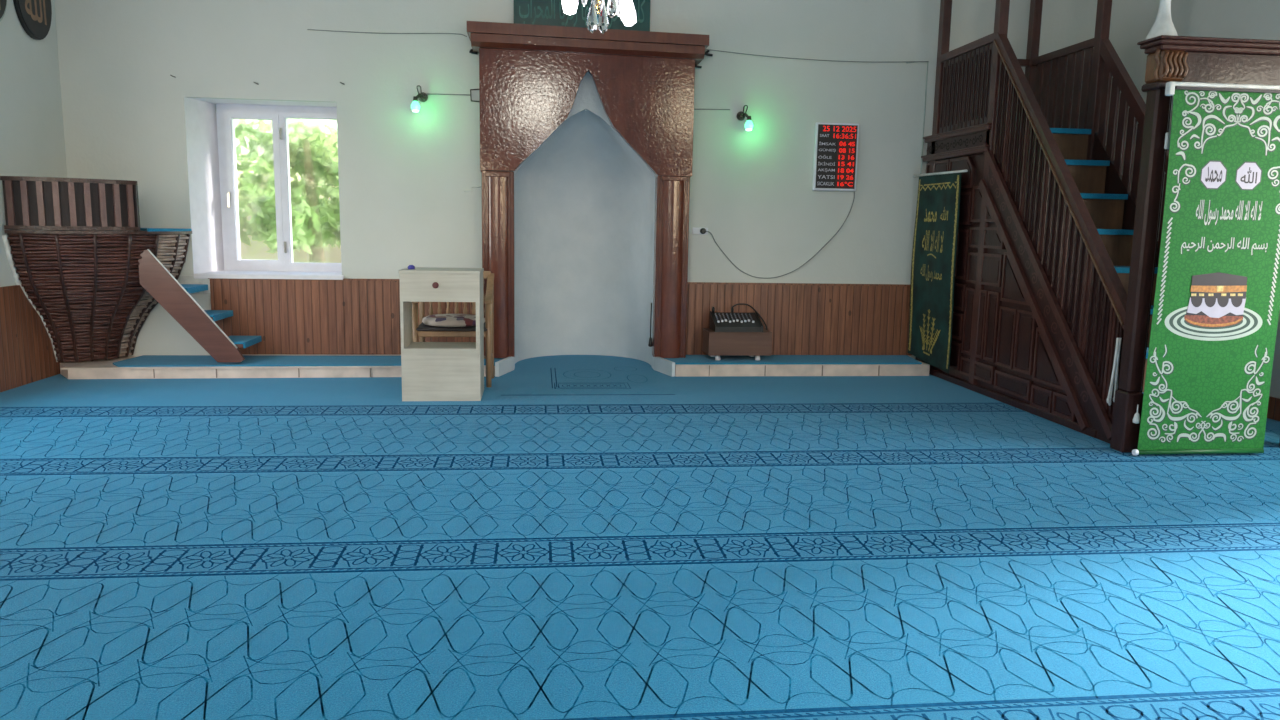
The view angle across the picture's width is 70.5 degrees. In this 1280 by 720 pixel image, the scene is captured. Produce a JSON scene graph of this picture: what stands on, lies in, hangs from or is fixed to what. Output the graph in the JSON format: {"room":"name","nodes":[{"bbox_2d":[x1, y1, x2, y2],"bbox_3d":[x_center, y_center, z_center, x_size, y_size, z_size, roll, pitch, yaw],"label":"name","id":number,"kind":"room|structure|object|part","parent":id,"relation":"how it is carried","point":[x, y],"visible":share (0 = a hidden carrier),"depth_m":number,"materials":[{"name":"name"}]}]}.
{"room":"mosque","nodes":[
{"label":"mosque","id":0,"kind":"room"},
{"bbox_2d":[0,0,66,286],"bbox_3d":[-4.123,-1.289,1.713,0.200,5.000,11.250,0,9,-6],"label":"wall","id":1,"kind":"structure","parent":0,"point":[32,140],"depth_m":6.76,"materials":[{"name":"paint"}]},
{"bbox_2d":[0,0,6,20],"bbox_3d":[-4.504,-2.603,6.208,0.030,0.578,0.535,0,9,-6],"label":"round plaque","id":2,"kind":"object","parent":1,"relation":"attached to","point":[3,3],"visible":1,"depth_m":6.41,"materials":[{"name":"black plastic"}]},
{"bbox_2d":[0,285,61,391],"bbox_3d":[-4.050,0.516,2.045,0.022,0.735,11.150,0,9,-6],"label":"wainscoting","id":3,"kind":"structure","parent":1,"relation":"attached to","point":[27,355],"depth_m":6.65,"materials":[{"name":"brown wood"}]},
{"bbox_2d":[13,0,51,39],"bbox_3d":[-4.571,-2.725,6.813,0.030,0.599,0.503,0,9,-6],"label":"round plaque","id":4,"kind":"object","parent":1,"relation":"attached to","point":[34,16],"visible":1,"depth_m":6.82,"materials":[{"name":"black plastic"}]},
{"bbox_2d":[54,0,1097,358],"bbox_3d":[-0.272,-2.169,8.072,9.260,5.000,0.670,0,9,-6],"label":"wall","id":5,"kind":"structure","parent":0,"point":[405,174],"depth_m":7.69,"materials":[{"name":"paint"}]},
{"bbox_2d":[194,103,343,279],"bbox_3d":[-3.133,-1.450,7.768,1.213,1.483,0.555,0,9,-6],"label":"window","id":6,"kind":"structure","parent":5,"relation":"in","point":[235,267],"depth_m":7.91,"materials":[{"name":"white plastic"}]},
{"bbox_3d":[-3.583,-1.396,7.889,0.020,0.130,0.039,0,9,-6],"label":"handle","id":7,"kind":"part","parent":6,"relation":"part of","materials":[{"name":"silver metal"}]},
{"bbox_3d":[-3.376,-1.497,7.957,0.485,1.335,0.080,0,9,-6],"label":"sash","id":8,"kind":"part","parent":6,"relation":"part of","materials":[{"name":"white plastic"}]},
{"bbox_3d":[-3.142,-0.733,7.840,1.213,0.044,0.485,0,9,-6],"label":"sill","id":9,"kind":"part","parent":6,"relation":"part of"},
{"bbox_3d":[-2.879,-1.496,8.013,0.515,1.335,0.080,0,9,-6],"label":"sash","id":10,"kind":"part","parent":6,"relation":"part of","materials":[{"name":"white plastic"}]},
{"bbox_2d":[307,29,466,36],"bbox_3d":[-2.071,-2.693,7.438,1.281,0.026,0.011,0,9,-6],"label":"wire","id":11,"kind":"object","parent":5,"relation":"attached to","point":[307,29],"visible":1,"depth_m":7.44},
{"bbox_2d":[411,85,427,111],"bbox_3d":[-1.824,-2.159,7.489,0.089,0.222,0.174,4,9,21],"label":"wall lamp","id":12,"kind":"object","parent":5,"relation":"attached to","point":[415,106],"visible":1,"depth_m":7.45,"materials":[{"name":"glass"}]},
{"bbox_3d":[-1.849,-2.089,7.456,0.076,0.086,0.076,0,9,-6],"label":"bulb","id":13,"kind":"part","parent":12,"relation":"part of","materials":[{"name":"green"}]},
{"bbox_2d":[429,94,466,94],"bbox_3d":[-1.596,-2.220,7.568,0.355,0.010,0.008,0,9,-6],"label":"wire","id":14,"kind":"object","parent":5,"relation":"attached to","point":[429,94],"visible":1,"depth_m":7.56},
{"bbox_2d":[470,89,478,101],"bbox_3d":[-1.379,-2.219,7.588,0.090,0.114,0.014,0,9,-6],"label":"wall bracket","id":15,"kind":"object","parent":5,"relation":"attached to","point":[470,89],"visible":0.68,"depth_m":7.58,"materials":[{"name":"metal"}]},
{"bbox_2d":[208,278,909,285],"bbox_3d":[-0.547,-0.683,7.907,6.160,0.015,0.034,0,9,-6],"label":"trim","id":16,"kind":"structure","parent":5,"relation":"attached to","point":[354,279],"depth_m":8.06,"materials":[{"name":"brown wood"}]},
{"bbox_2d":[210,279,911,355],"bbox_3d":[-0.548,-0.363,7.962,6.150,0.640,0.022,0,9,-6],"label":"wainscoting","id":17,"kind":"structure","parent":5,"relation":"attached to","point":[314,317],"depth_m":7.83,"materials":[{"name":"brown wood"}]},
{"bbox_2d":[692,227,707,233],"bbox_3d":[0.532,-1.132,7.940,0.140,0.060,0.068,0,9,-6],"label":"wall socket","id":18,"kind":"object","parent":5,"relation":"attached to","point":[695,230],"visible":1,"depth_m":7.95,"materials":[{"name":"white plastic"}]},
{"bbox_2d":[694,109,729,109],"bbox_3d":[0.612,-2.166,7.821,0.340,0.012,0.008,0,9,-6],"label":"wire","id":19,"kind":"object","parent":5,"relation":"attached to","point":[694,109],"visible":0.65,"depth_m":7.82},
{"bbox_2d":[737,105,752,130],"bbox_3d":[0.904,-2.085,7.803,0.090,0.222,0.174,-5,10,-34],"label":"wall lamp","id":20,"kind":"object","parent":5,"relation":"attached to","point":[741,115],"visible":1,"depth_m":7.77,"materials":[{"name":"glass"}]},
{"bbox_3d":[0.936,-2.016,7.776,0.076,0.086,0.076,0,9,-6],"label":"bulb","id":21,"kind":"part","parent":20,"relation":"part of","materials":[{"name":"green"}]},
{"bbox_2d":[706,192,854,278],"bbox_3d":[1.231,-1.113,8.037,1.364,0.782,0.028,0,9,-6],"label":"power cord","id":22,"kind":"object","parent":5,"relation":"attached to","point":[854,192],"visible":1,"depth_m":8.09,"materials":[{"name":"grey plastic"}]},
{"bbox_2d":[705,49,928,61],"bbox_3d":[1.540,-2.627,7.848,2.010,0.061,0.010,0,9,-7],"label":"wire","id":23,"kind":"object","parent":5,"relation":"attached to","point":[705,49],"visible":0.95,"depth_m":7.84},
{"bbox_2d":[812,122,858,190],"bbox_3d":[1.725,-1.789,7.980,0.390,0.585,0.051,0,9,-6],"label":"display","id":24,"kind":"object","parent":5,"relation":"attached to","point":[835,158],"visible":1,"depth_m":7.96,"materials":[{"name":"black plastic"}]},
{"bbox_2d":[906,62,927,176],"bbox_3d":[2.421,-1.661,8.098,0.200,1.961,0.010,0,9,-6],"label":"cable conduit","id":25,"kind":"object","parent":5,"relation":"attached to","point":[906,62],"visible":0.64,"depth_m":8.02,"materials":[{"name":"white plastic"}]},
{"bbox_2d":[0,355,1279,719],"bbox_3d":[0.334,0.897,2.904,8.928,0.121,11.970,0,9,-6],"label":"floor","id":26,"kind":"structure","parent":0,"point":[587,537],"depth_m":3.44,"materials":[{"name":"blue carpet"}]},
{"bbox_2d":[60,355,503,378],"bbox_3d":[-2.864,0.057,7.426,3.510,0.098,0.635,0,9,-6],"label":"stone platform","id":27,"kind":"object","parent":26,"relation":"on","point":[144,366],"visible":0.74,"depth_m":7.21,"materials":[{"name":"stone"}]},
{"bbox_2d":[0,176,191,361],"bbox_3d":[-4.140,-0.671,7.024,0.953,1.420,0.981,0,9,-6],"label":"pulpit","id":28,"kind":"object","parent":27,"relation":"on","point":[77,244],"visible":0.88,"depth_m":6.79,"materials":[{"name":"brown wicker"}]},
{"bbox_3d":[-4.153,-1.140,6.624,0.848,0.374,0.132,-5,10,-34],"label":"parapet rail","id":29,"kind":"part","parent":28,"relation":"part of","materials":[{"name":"wood"}]},
{"bbox_3d":[-3.852,-1.167,6.912,0.035,0.395,0.035,0,9,-6],"label":"parapet post","id":30,"kind":"part","parent":28,"relation":"part of","materials":[{"name":"brown wood"}]},
{"bbox_2d":[138,249,261,361],"bbox_3d":[-3.550,-0.458,7.360,0.750,0.887,0.518,0,9,-6],"label":"stair","id":31,"kind":"structure","parent":27,"relation":"on","point":[173,296],"depth_m":7.13,"materials":[{"name":"brown wood"}]},
{"bbox_2d":[399,267,483,400],"bbox_3d":[-1.412,-0.194,6.510,0.550,0.915,0.458,0,9,-6],"label":"cabinet","id":32,"kind":"object","parent":26,"relation":"on","point":[431,371],"visible":0.99,"depth_m":6.33,"materials":[{"name":"beige wood"}]},
{"bbox_3d":[-1.673,-0.188,6.496,0.020,0.897,0.410,0,9,-6],"label":"panel","id":33,"kind":"part","parent":32,"relation":"part of","materials":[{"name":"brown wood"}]},
{"bbox_2d":[407,342,475,347],"bbox_3d":[-1.415,-0.094,6.538,0.502,0.018,0.410,0,9,-6],"label":"shelf","id":34,"kind":"object","parent":32,"relation":"attached to","point":[409,344],"depth_m":6.57,"materials":[{"name":"beige wood"}]},
{"bbox_3d":[-1.154,-0.187,6.553,0.020,0.897,0.410,0,9,-6],"label":"panel","id":35,"kind":"part","parent":32,"relation":"part of","materials":[{"name":"brown wood"}]},
{"bbox_2d":[412,271,493,386],"bbox_3d":[-1.448,-0.253,7.069,0.595,0.866,0.495,0,9,-6],"label":"armchair","id":36,"kind":"object","parent":26,"relation":"on","point":[421,331],"visible":0.34,"depth_m":6.89,"materials":[{"name":"brown wood"}]},
{"bbox_3d":[-1.697,-0.118,6.845,0.044,0.655,0.044,3,9,16],"label":"leg","id":37,"kind":"part","parent":36,"relation":"part of","materials":[{"name":"brown wood"}]},
{"bbox_3d":[-1.740,-0.272,7.238,0.042,0.844,0.093,0,9,-6],"label":"leg","id":38,"kind":"part","parent":36,"relation":"part of","materials":[{"name":"brown wood"}]},
{"bbox_3d":[-1.444,-0.259,7.034,0.545,0.028,0.400,0,9,-6],"label":"seat","id":39,"kind":"part","parent":36,"relation":"part of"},
{"bbox_3d":[-1.446,-0.226,7.054,0.545,0.045,0.410,0,9,-6],"label":"seat frame","id":40,"kind":"part","parent":36,"relation":"part of","materials":[{"name":"brown wood"}]},
{"bbox_2d":[422,314,484,326],"bbox_3d":[-1.445,-0.310,7.027,0.481,0.074,0.481,0,9,-6],"label":"seat cushion","id":41,"kind":"object","parent":36,"relation":"on","point":[441,320],"visible":0.85,"depth_m":6.85,"materials":[{"name":"fabric"}]},
{"bbox_3d":[-1.466,-0.511,7.238,0.545,0.405,0.060,0,9,-6],"label":"rail","id":42,"kind":"part","parent":36,"relation":"part of","materials":[{"name":"brown wood"}]},
{"bbox_3d":[-1.155,-0.117,6.905,0.044,0.655,0.044,3,9,16],"label":"leg","id":43,"kind":"part","parent":36,"relation":"part of","materials":[{"name":"brown wood"}]},
{"bbox_3d":[-1.170,-0.560,7.043,0.050,0.204,0.474,0,9,-6],"label":"armrest","id":44,"kind":"part","parent":36,"relation":"part of","materials":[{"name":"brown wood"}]},
{"bbox_3d":[-1.199,-0.271,7.298,0.042,0.844,0.093,0,9,-6],"label":"leg","id":45,"kind":"part","parent":36,"relation":"part of","materials":[{"name":"brown wood"}]},
{"bbox_2d":[467,21,708,376],"bbox_3d":[-0.476,-1.352,7.913,1.950,2.824,1.280,0,9,-6],"label":"niche","id":46,"kind":"object","parent":26,"relation":"on","point":[586,137],"visible":1,"depth_m":7.73,"materials":[{"name":"paint"}]},
{"bbox_2d":[514,0,649,30],"bbox_3d":[-0.482,-2.925,7.572,1.140,0.365,0.033,0,9,-6],"label":"board","id":47,"kind":"object","parent":46,"relation":"on","point":[534,12],"visible":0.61,"depth_m":7.55,"materials":[{"name":"green"}]},
{"bbox_3d":[-0.433,-2.041,7.513,1.770,0.975,0.070,0,9,-6],"label":"frame panel","id":48,"kind":"part","parent":46,"relation":"part of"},
{"bbox_2d":[648,303,652,346],"bbox_3d":[0.095,-0.308,7.961,0.039,0.387,0.039,0,9,-6],"label":"hanging cable","id":49,"kind":"object","parent":46,"relation":"hanging from","point":[650,344],"visible":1,"depth_m":7.97,"materials":[{"name":"black plastic"}]},
{"bbox_2d":[664,355,929,376],"bbox_3d":[1.335,0.047,7.948,2.310,0.110,0.522,0,9,-6],"label":"stone platform","id":50,"kind":"object","parent":26,"relation":"on","point":[691,365],"visible":0.9,"depth_m":7.76,"materials":[{"name":"stone"}]},
{"bbox_2d":[702,328,771,359],"bbox_3d":[0.845,-0.138,7.917,0.550,0.246,0.300,0,9,-6],"label":"wooden box","id":51,"kind":"object","parent":50,"relation":"on","point":[757,344],"visible":0.97,"depth_m":7.77,"materials":[{"name":"brown wood"}]},
{"bbox_3d":[0.581,-0.162,7.895,0.020,0.162,0.280,0,9,-6],"label":"panel","id":52,"kind":"part","parent":51,"relation":"part of","materials":[{"name":"brown wood"}]},
{"bbox_2d":[709,303,766,331],"bbox_3d":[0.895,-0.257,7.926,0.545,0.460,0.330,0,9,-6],"label":"mixer","id":53,"kind":"object","parent":51,"relation":"on","point":[719,321],"visible":0.94,"depth_m":7.84,"materials":[{"name":"black plastic"}]},
{"bbox_3d":[0.861,-0.133,7.777,0.550,0.190,0.020,0,9,-6],"label":"panel","id":54,"kind":"part","parent":51,"relation":"part of","materials":[{"name":"brown wood"}]},
{"bbox_2d":[915,0,1279,452],"bbox_3d":[3.250,-2.008,6.462,1.305,4.680,3.210,0,9,-6],"label":"minbar","id":55,"kind":"structure","parent":26,"relation":"on","point":[1057,254],"depth_m":6.46,"materials":[{"name":"brown wood"}]},
{"bbox_3d":[2.593,-2.223,7.827,0.070,4.680,0.090,0,9,-6],"label":"post","id":56,"kind":"part","parent":55,"relation":"part of","materials":[{"name":"brown wood"}]},
{"bbox_2d":[907,169,967,372],"bbox_3d":[2.499,-0.767,7.716,0.032,1.648,1.010,0,9,-6],"label":"banner","id":57,"kind":"object","parent":55,"relation":"hanging from","point":[934,250],"visible":1,"depth_m":7.69,"materials":[{"name":"green fabric"}]},
{"bbox_3d":[2.507,-1.566,7.596,0.020,0.032,1.010,0,9,-6],"label":"rod","id":58,"kind":"part","parent":57,"relation":"part of","materials":[{"name":"white paint"}]},
{"bbox_3d":[2.571,-1.417,7.845,0.029,0.600,0.440,0,9,-6],"label":"panel","id":59,"kind":"part","parent":55,"relation":"part of","materials":[{"name":"brown wood"}]},
{"bbox_3d":[2.595,-1.696,7.459,0.077,0.051,1.180,0,9,-6],"label":"moulding","id":60,"kind":"part","parent":55,"relation":"part of","materials":[{"name":"brown wood"}]},
{"bbox_3d":[2.597,-0.055,7.595,0.029,0.220,0.420,0,9,-6],"label":"panel","id":61,"kind":"part","parent":55,"relation":"part of","materials":[{"name":"brown wood"}]},
{"bbox_3d":[2.600,-1.859,7.435,0.072,0.051,1.180,0,9,-6],"label":"moulding","id":62,"kind":"part","parent":55,"relation":"part of","materials":[{"name":"brown wood"}]},
{"bbox_3d":[2.601,-0.297,7.559,0.029,0.210,0.420,0,9,-6],"label":"panel","id":63,"kind":"part","parent":55,"relation":"part of","materials":[{"name":"brown wood"}]},
{"bbox_3d":[2.605,-0.535,7.524,0.029,0.210,0.420,0,9,-6],"label":"panel","id":64,"kind":"part","parent":55,"relation":"part of","materials":[{"name":"brown wood"}]},
{"bbox_3d":[2.623,-1.524,7.376,0.029,0.250,0.420,0,9,-6],"label":"panel","id":65,"kind":"part","parent":55,"relation":"part of","materials":[{"name":"brown wood"}]},
{"bbox_3d":[2.623,-0.860,7.365,0.029,0.400,0.200,0,9,-6],"label":"panel","id":66,"kind":"part","parent":55,"relation":"part of","materials":[{"name":"brown wood"}]},
{"bbox_3d":[2.618,-1.242,7.418,0.029,0.260,0.420,0,9,-6],"label":"panel","id":67,"kind":"part","parent":55,"relation":"part of","materials":[{"name":"brown wood"}]},
{"bbox_3d":[2.643,-2.506,7.286,0.055,0.060,0.990,0,9,-6],"label":"landing rail","id":68,"kind":"part","parent":55,"relation":"part of","materials":[{"name":"brown wood"}]},
{"bbox_3d":[2.637,-0.309,7.234,0.029,0.530,0.163,0,9,-6],"label":"panel","id":69,"kind":"part","parent":55,"relation":"part of","materials":[{"name":"brown wood"}]},
{"bbox_3d":[2.651,0.079,7.108,0.029,0.140,0.530,0,9,-6],"label":"panel","id":70,"kind":"part","parent":55,"relation":"part of","materials":[{"name":"brown wood"}]},
{"bbox_3d":[2.666,-1.207,6.984,0.029,0.280,0.395,0,9,-6],"label":"panel","id":71,"kind":"part","parent":55,"relation":"part of","materials":[{"name":"brown wood"}]},
{"bbox_3d":[2.657,-0.282,7.054,0.029,0.530,0.163,0,9,-6],"label":"panel","id":72,"kind":"part","parent":55,"relation":"part of","materials":[{"name":"brown wood"}]},
{"bbox_3d":[2.665,-0.702,6.991,0.029,0.240,0.530,0,9,-6],"label":"panel","id":73,"kind":"part","parent":55,"relation":"part of","materials":[{"name":"brown wood"}]},
{"bbox_3d":[2.669,-0.939,6.956,0.029,0.160,0.530,0,9,-6],"label":"panel","id":74,"kind":"part","parent":55,"relation":"part of","materials":[{"name":"brown wood"}]},
{"bbox_3d":[2.701,-2.076,6.854,0.070,4.680,0.090,0,9,-6],"label":"post","id":75,"kind":"part","parent":55,"relation":"part of","materials":[{"name":"brown wood"}]},
{"bbox_3d":[2.677,-0.255,6.874,0.029,0.530,0.163,0,9,-6],"label":"panel","id":76,"kind":"part","parent":55,"relation":"part of","materials":[{"name":"brown wood"}]},
{"bbox_3d":[2.701,-0.166,6.657,0.029,0.440,0.235,0,9,-6],"label":"panel","id":77,"kind":"part","parent":55,"relation":"part of","materials":[{"name":"brown wood"}]},
{"bbox_3d":[2.709,0.179,6.580,0.029,0.140,0.490,0,9,-6],"label":"panel","id":78,"kind":"part","parent":55,"relation":"part of","materials":[{"name":"brown wood"}]},
{"bbox_3d":[2.664,0.252,6.937,0.030,0.050,2.780,0,9,-6],"label":"rail","id":79,"kind":"part","parent":55,"relation":"part of","materials":[{"name":"brown wood"}]},
{"bbox_3d":[2.719,-0.588,6.503,0.029,0.360,0.415,0,9,-6],"label":"panel","id":80,"kind":"part","parent":55,"relation":"part of","materials":[{"name":"brown wood"}]},
{"bbox_3d":[3.002,-2.579,7.819,0.750,0.055,0.050,0,9,-6],"label":"landing rail","id":81,"kind":"part","parent":55,"relation":"part of","materials":[{"name":"brown wood"}]},
{"bbox_3d":[2.729,-0.128,6.406,0.029,0.440,0.235,0,9,-6],"label":"panel","id":82,"kind":"part","parent":55,"relation":"part of","materials":[{"name":"brown wood"}]},
{"bbox_3d":[3.398,-2.223,7.917,0.070,4.680,0.090,0,9,-6],"label":"post","id":83,"kind":"part","parent":55,"relation":"part of","materials":[{"name":"brown wood"}]},
{"bbox_3d":[2.753,0.263,6.191,0.029,0.150,0.250,0,9,-6],"label":"panel","id":84,"kind":"part","parent":55,"relation":"part of","materials":[{"name":"brown wood"}]},
{"bbox_3d":[2.766,-0.012,6.072,0.029,0.370,0.405,0,9,-6],"label":"panel","id":85,"kind":"part","parent":55,"relation":"part of","materials":[{"name":"brown wood"}]},
{"bbox_3d":[2.781,-1.315,6.037,0.060,2.033,1.905,0,9,-6],"label":"handrail","id":86,"kind":"part","parent":55,"relation":"part of","materials":[{"name":"brown wood"}]},
{"bbox_3d":[3.458,-2.505,7.377,0.055,0.060,0.990,0,9,-6],"label":"landing rail","id":87,"kind":"part","parent":55,"relation":"part of","materials":[{"name":"brown wood"}]},
{"bbox_3d":[2.782,0.303,5.925,0.029,0.150,0.250,0,9,-6],"label":"panel","id":88,"kind":"part","parent":55,"relation":"part of","materials":[{"name":"brown wood"}]},
{"bbox_3d":[3.506,-2.075,6.944,0.070,4.680,0.090,0,9,-6],"label":"post","id":89,"kind":"part","parent":55,"relation":"part of","materials":[{"name":"brown wood"}]},
{"bbox_2d":[1106,338,1121,405],"bbox_3d":[2.804,0.071,5.343,0.078,0.407,0.028,0,9,-6],"label":"bundle","id":90,"kind":"object","parent":55,"relation":"hanging from","point":[1115,369],"visible":0.81,"depth_m":5.33,"materials":[{"name":"white fabric"}]},
{"bbox_3d":[3.596,-1.314,6.127,0.060,2.033,1.905,0,9,-6],"label":"handrail","id":91,"kind":"part","parent":55,"relation":"part of","materials":[{"name":"brown wood"}]},
{"bbox_2d":[1133,405,1139,423],"bbox_3d":[2.833,0.309,5.159,0.040,0.110,0.040,0,9,-6],"label":"tassel","id":92,"kind":"object","parent":55,"relation":"attached to","point":[1136,419],"visible":1,"depth_m":5.15,"materials":[{"name":"fabric"}]},
{"bbox_3d":[2.837,-0.496,5.124,0.128,2.070,0.140,0,9,-6],"label":"gate post","id":93,"kind":"part","parent":55,"relation":"part of","materials":[{"name":"brown wood"}]},
{"bbox_2d":[1146,0,1177,39],"bbox_3d":[2.861,-1.998,4.920,0.156,0.500,0.156,0,9,-6],"label":"finial","id":94,"kind":"object","parent":55,"relation":"on","point":[1163,25],"visible":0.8,"depth_m":4.91,"materials":[{"name":"white paint"}]},
{"bbox_2d":[1164,132,1170,148],"bbox_3d":[2.897,-1.197,4.944,0.060,0.090,0.018,0,9,-6],"label":"switch box","id":95,"kind":"object","parent":55,"relation":"attached to","point":[1167,135],"visible":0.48,"depth_m":4.93,"materials":[{"name":"white paint"}]},
{"bbox_2d":[1132,81,1279,454],"bbox_3d":[3.221,-0.472,5.027,0.848,2.047,0.041,0,9,-6],"label":"printed banner","id":96,"kind":"object","parent":55,"relation":"hanging from","point":[1216,308],"visible":1,"depth_m":5.03,"materials":[{"name":"green fabric"}]},
{"bbox_2d":[1191,292,1202,306],"bbox_3d":[3.096,-0.339,5.032,0.069,0.092,0.001,0,9,-6],"label":"drape","id":97,"kind":"object","parent":96,"relation":"hanging from","point":[1196,297],"depth_m":5.03,"materials":[{"name":"black fabric"}]},
{"bbox_2d":[1205,292,1215,306],"bbox_3d":[3.176,-0.340,5.040,0.069,0.092,0.001,0,9,-6],"label":"drape","id":98,"kind":"object","parent":96,"relation":"hanging from","point":[1210,297],"depth_m":5.04,"materials":[{"name":"black fabric"}]},
{"bbox_3d":[3.227,-0.396,5.036,0.040,0.034,0.001,0,9,-6],"label":"kaaba door","id":99,"kind":"part","parent":96,"relation":"part of","materials":[{"name":"gold metal"}]},
{"bbox_3d":[3.238,-1.450,4.882,0.848,0.071,0.040,0,9,-6],"label":"rail","id":100,"kind":"part","parent":96,"relation":"part of","materials":[{"name":"white paint"}]},
{"bbox_2d":[1217,292,1228,306],"bbox_3d":[3.253,-0.340,5.049,0.070,0.092,0.001,0,9,-6],"label":"drape","id":101,"kind":"object","parent":96,"relation":"hanging from","point":[1222,297],"depth_m":5.05,"materials":[{"name":"black fabric"}]},
{"bbox_2d":[1231,292,1242,306],"bbox_3d":[3.336,-0.341,5.058,0.070,0.092,0.001,0,9,-6],"label":"drape","id":102,"kind":"object","parent":96,"relation":"hanging from","point":[1236,297],"depth_m":5.06,"materials":[{"name":"black fabric"}]},
{"bbox_3d":[3.414,-1.738,4.991,1.305,0.015,0.202,0,9,-6],"label":"cornice moulding","id":103,"kind":"part","parent":55,"relation":"part of","materials":[{"name":"brown wood"}]},
{"bbox_3d":[3.413,-1.720,4.997,1.279,0.023,0.183,0,9,-6],"label":"cornice moulding","id":104,"kind":"part","parent":55,"relation":"part of","materials":[{"name":"brown wood"}]},
{"bbox_3d":[3.412,-1.696,5.006,1.235,0.027,0.150,0,9,-6],"label":"cornice moulding","id":105,"kind":"part","parent":55,"relation":"part of","materials":[{"name":"brown wood"}]},
{"bbox_2d":[1106,0,1279,397],"bbox_3d":[4.881,-1.279,2.714,0.200,5.000,11.250,0,9,-6],"label":"wall","id":106,"kind":"structure","parent":0,"point":[1131,22],"depth_m":7.04,"materials":[{"name":"paint"}]},
{"bbox_2d":[1267,396,1279,420],"bbox_3d":[4.729,0.815,3.065,0.020,0.150,11.150,0,9,-6],"label":"baseboard","id":107,"kind":"structure","parent":106,"relation":"attached to","point":[1273,412],"depth_m":6.24,"materials":[{"name":"brown wood"}]},
{"bbox_3d":[0.425,-3.855,1.830,9.260,0.200,11.650,0,9,-6],"label":"ceiling","id":108,"kind":"structure","parent":0,"visible":0},
{"bbox_2d":[562,0,635,33],"bbox_3d":[-0.147,-2.690,3.609,0.578,2.650,0.406,0,9,-6],"label":"chandelier","id":109,"kind":"object","parent":108,"relation":"hanging from","point":[625,9],"visible":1,"depth_m":3.85,"materials":[{"name":"white glass"}]},
{"bbox_3d":[-0.304,-1.579,3.930,0.072,0.153,0.072,0,9,-6],"label":"bulb","id":110,"kind":"part","parent":109,"relation":"part of","materials":[{"name":"white glass"}]},
{"bbox_3d":[-0.060,-1.532,3.933,0.093,0.152,0.072,0,9,-6],"label":"bulb","id":111,"kind":"part","parent":109,"relation":"part of","materials":[{"name":"white glass"}]},
{"label":"outside","id":112,"kind":"structure","parent":0,"visible":0},
{"bbox_3d":[-8.788,-1.808,33.801,50.000,0.200,51.100,0,9,-6],"label":"ground","id":113,"kind":"structure","parent":112,"visible":0},
{"bbox_2d":[235,123,247,154],"bbox_3d":[-6.749,-1.819,12.379,2.598,6.227,2.762,0,9,-6],"label":"tree","id":114,"kind":"object","parent":113,"relation":"on","point":[238,147],"visible":0.02,"depth_m":12.76,"materials":[{"name":"green plant"}]},
{"bbox_2d":[235,119,340,262],"bbox_3d":[-4.575,-1.029,12.394,1.872,4.738,2.003,8,11,39],"label":"tree","id":115,"kind":"object","parent":113,"relation":"on","point":[313,155],"visible":0.57,"depth_m":11.94,"materials":[{"name":"green plant"}]}
]}

